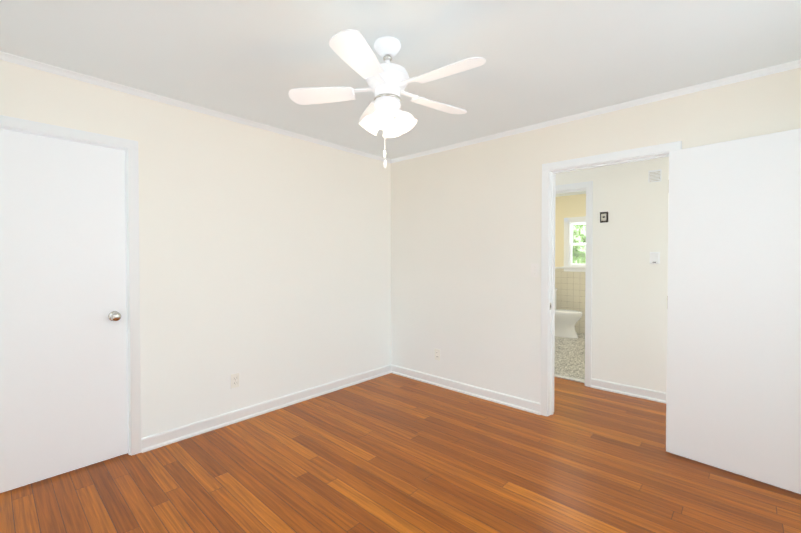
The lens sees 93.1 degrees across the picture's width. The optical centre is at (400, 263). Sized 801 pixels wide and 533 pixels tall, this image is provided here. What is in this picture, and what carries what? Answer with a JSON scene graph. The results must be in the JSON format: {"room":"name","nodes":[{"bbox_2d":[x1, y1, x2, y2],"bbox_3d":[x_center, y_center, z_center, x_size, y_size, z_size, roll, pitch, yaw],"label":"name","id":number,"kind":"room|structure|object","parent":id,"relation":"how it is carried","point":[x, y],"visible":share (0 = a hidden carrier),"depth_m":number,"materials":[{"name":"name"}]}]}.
{"room":"empty bedroom","nodes":[
{"label":"empty bedroom","id":0,"kind":"room"},
{"bbox_2d":[0,60,390,437],"bbox_3d":[-1.376,0.051,3.079,0.120,2.440,3.860,1,1,42],"label":"wall","id":1,"kind":"structure","parent":0,"point":[265,263],"depth_m":3.05,"materials":[{"name":"beige paint"}]},
{"bbox_2d":[0,129,127,492],"bbox_3d":[-2.070,0.262,2.234,0.101,2.020,0.762,1,1,42],"label":"closet door","id":2,"kind":"structure","parent":1,"relation":"in","point":[63,363],"depth_m":2.28,"materials":[{"name":"white wood"}]},
{"bbox_2d":[0,115,140,455],"bbox_3d":[-2.115,0.233,2.274,0.152,2.101,0.900,1,1,42],"label":"door frame","id":3,"kind":"structure","parent":1,"relation":"attached to","point":[129,147],"depth_m":2.52,"materials":[{"name":"white wood"}]},
{"bbox_2d":[0,51,391,162],"bbox_3d":[-1.316,-1.151,3.012,0.034,0.034,3.510,1,1,42],"label":"crown molding","id":4,"kind":"structure","parent":1,"relation":"attached to","point":[19,60],"depth_m":2.64,"materials":[{"name":"white wood"}]},
{"bbox_2d":[231,373,239,388],"bbox_3d":[-1.329,0.938,3.048,0.008,0.115,0.070,1,1,42],"label":"outlet","id":5,"kind":"object","parent":1,"relation":"attached to","point":[235,381],"visible":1,"depth_m":3.05,"materials":[{"name":"white plastic"}]},
{"bbox_2d":[141,364,392,452],"bbox_3d":[-0.928,1.219,3.477,0.027,0.092,2.454,1,1,42],"label":"baseboard","id":6,"kind":"structure","parent":1,"relation":"attached to","point":[159,440],"depth_m":3.14,"materials":[{"name":"white wood"}]},
{"bbox_2d":[0,373,800,532],"bbox_3d":[0.306,1.333,2.255,6.740,0.100,4.890,1,1,42],"label":"floor","id":7,"kind":"structure","parent":0,"point":[391,453],"depth_m":2.26,"materials":[{"name":"brown wood"}]},
{"bbox_2d":[0,0,800,196],"bbox_3d":[1.276,-1.222,3.276,6.740,0.100,7.760,1,1,42],"label":"ceiling","id":8,"kind":"structure","parent":0,"point":[258,60],"depth_m":2.05,"materials":[{"name":"white paint"}]},
{"bbox_2d":[289,30,485,166],"bbox_3d":[-0.034,-0.823,1.977,1.008,0.660,1.030,1,1,42],"label":"ceiling fan","id":9,"kind":"object","parent":8,"relation":"hanging from","point":[387,81],"visible":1,"depth_m":1.93,"materials":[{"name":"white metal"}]},
{"bbox_2d":[554,333,584,379],"bbox_3d":[2.613,1.284,5.404,2.190,0.104,2.870,1,1,42],"label":"floor","id":10,"kind":"structure","parent":0,"point":[569,357],"depth_m":5.07,"materials":[{"name":"beige tile"}]},
{"bbox_2d":[555,288,581,337],"bbox_3d":[2.721,0.822,6.426,0.684,0.781,0.513,1,1,42],"label":"toilet","id":11,"kind":"object","parent":10,"relation":"on","point":[566,321],"visible":0.48,"depth_m":6.25,"materials":[{"name":"ceramic"}]},
{"bbox_2d":[555,194,585,266],"bbox_3d":[3.542,0.001,6.399,1.890,2.440,0.120,1,1,42],"label":"wall","id":12,"kind":"structure","parent":0,"point":[569,206],"depth_m":6.85,"materials":[{"name":"yellow paint"}]},
{"bbox_2d":[555,269,584,333],"bbox_3d":[3.498,0.655,6.361,1.890,1.126,0.010,1,1,42],"label":"wainscot","id":13,"kind":"structure","parent":12,"relation":"attached to","point":[570,291],"depth_m":6.74,"materials":[{"name":"tile"}]},
{"bbox_2d":[555,267,583,268],"bbox_3d":[3.507,0.077,6.340,1.920,0.030,0.016,1,1,42],"label":"tile trim","id":14,"kind":"structure","parent":13,"relation":"on","point":[567,268],"depth_m":6.81,"materials":[{"name":"tile"}]},
{"bbox_2d":[562,216,585,271],"bbox_3d":[3.331,-0.344,6.556,0.990,0.965,0.165,1,1,42],"label":"window","id":15,"kind":"structure","parent":12,"relation":"in","point":[575,248],"depth_m":6.76,"materials":[{"name":"clear glass"}]},
{"bbox_2d":[391,68,800,402],"bbox_3d":[1.819,0.057,2.689,5.120,2.440,0.120,1,1,42],"label":"wall","id":16,"kind":"structure","parent":0,"point":[466,222],"depth_m":3.46,"materials":[{"name":"beige paint"}]},
{"bbox_2d":[435,349,439,360],"bbox_3d":[0.380,0.940,3.931,0.070,0.115,0.008,1,1,42],"label":"outlet","id":17,"kind":"object","parent":16,"relation":"attached to","point":[437,354],"visible":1,"depth_m":3.93,"materials":[{"name":"white plastic"}]},
{"bbox_2d":[393,365,539,414],"bbox_3d":[0.541,1.215,3.777,1.729,0.092,0.027,1,1,42],"label":"baseboard","id":18,"kind":"structure","parent":16,"relation":"attached to","point":[504,399],"depth_m":3.64,"materials":[{"name":"white wood"}]},
{"bbox_2d":[392,59,800,162],"bbox_3d":[1.214,-1.153,3.120,3.620,0.034,0.034,1,1,42],"label":"crown molding","id":19,"kind":"structure","parent":16,"relation":"attached to","point":[794,64],"depth_m":2.72,"materials":[{"name":"white wood"}]},
{"bbox_2d":[540,141,681,415],"bbox_3d":[1.575,0.223,2.914,0.942,2.101,0.152,1,1,42],"label":"door frame","id":20,"kind":"structure","parent":16,"relation":"attached to","point":[550,171],"depth_m":3.15,"materials":[{"name":"white wood"}]},
{"bbox_2d":[666,128,800,493],"bbox_3d":[2.072,0.261,2.264,0.168,2.020,0.815,-1,1,-42],"label":"bedroom door","id":21,"kind":"structure","parent":16,"relation":"in","point":[733,400],"depth_m":2.28,"materials":[{"name":"white wood"}]},
{"bbox_2d":[556,157,668,392],"bbox_3d":[1.914,0.037,3.991,6.500,2.440,0.130,1,1,42],"label":"wall","id":22,"kind":"structure","parent":0,"point":[629,310],"depth_m":3.64,"materials":[{"name":"beige paint"}]},
{"bbox_2d":[554,374,584,382],"bbox_3d":[1.722,1.248,4.253,0.710,0.012,0.090,1,1,42],"label":"sill","id":23,"kind":"structure","parent":22,"relation":"attached to","point":[569,378],"depth_m":4.12,"materials":[{"name":"stone"}]},
{"bbox_2d":[556,181,592,386],"bbox_3d":[1.689,0.204,4.200,0.842,2.101,0.162,1,1,42],"label":"door frame","id":24,"kind":"structure","parent":22,"relation":"attached to","point":[587,187],"depth_m":3.88,"materials":[{"name":"white wood"}]},
{"bbox_2d":[600,212,607,222],"bbox_3d":[2.027,-0.467,3.779,0.075,0.105,0.017,1,1,42],"label":"thermostat","id":25,"kind":"object","parent":22,"relation":"attached to","point":[603,217],"visible":1,"depth_m":3.78,"materials":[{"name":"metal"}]},
{"bbox_2d":[591,378,665,403],"bbox_3d":[3.102,1.229,2.815,3.134,0.092,0.027,1,1,42],"label":"baseboard","id":26,"kind":"structure","parent":22,"relation":"attached to","point":[644,393],"depth_m":3.64,"materials":[{"name":"white wood"}]},
{"bbox_2d":[650,252,659,263],"bbox_3d":[2.339,-0.055,3.492,0.080,0.110,0.029,1,1,42],"label":"dimmer switch","id":27,"kind":"object","parent":22,"relation":"attached to","point":[654,257],"visible":1,"depth_m":3.48,"materials":[{"name":"white plastic"}]},
{"bbox_2d":[648,169,661,182],"bbox_3d":[2.343,-0.810,3.492,0.100,0.110,0.006,1,1,42],"label":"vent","id":28,"kind":"object","parent":22,"relation":"attached to","point":[654,175],"visible":1,"depth_m":3.49,"materials":[{"name":"white plastic"}]}
]}

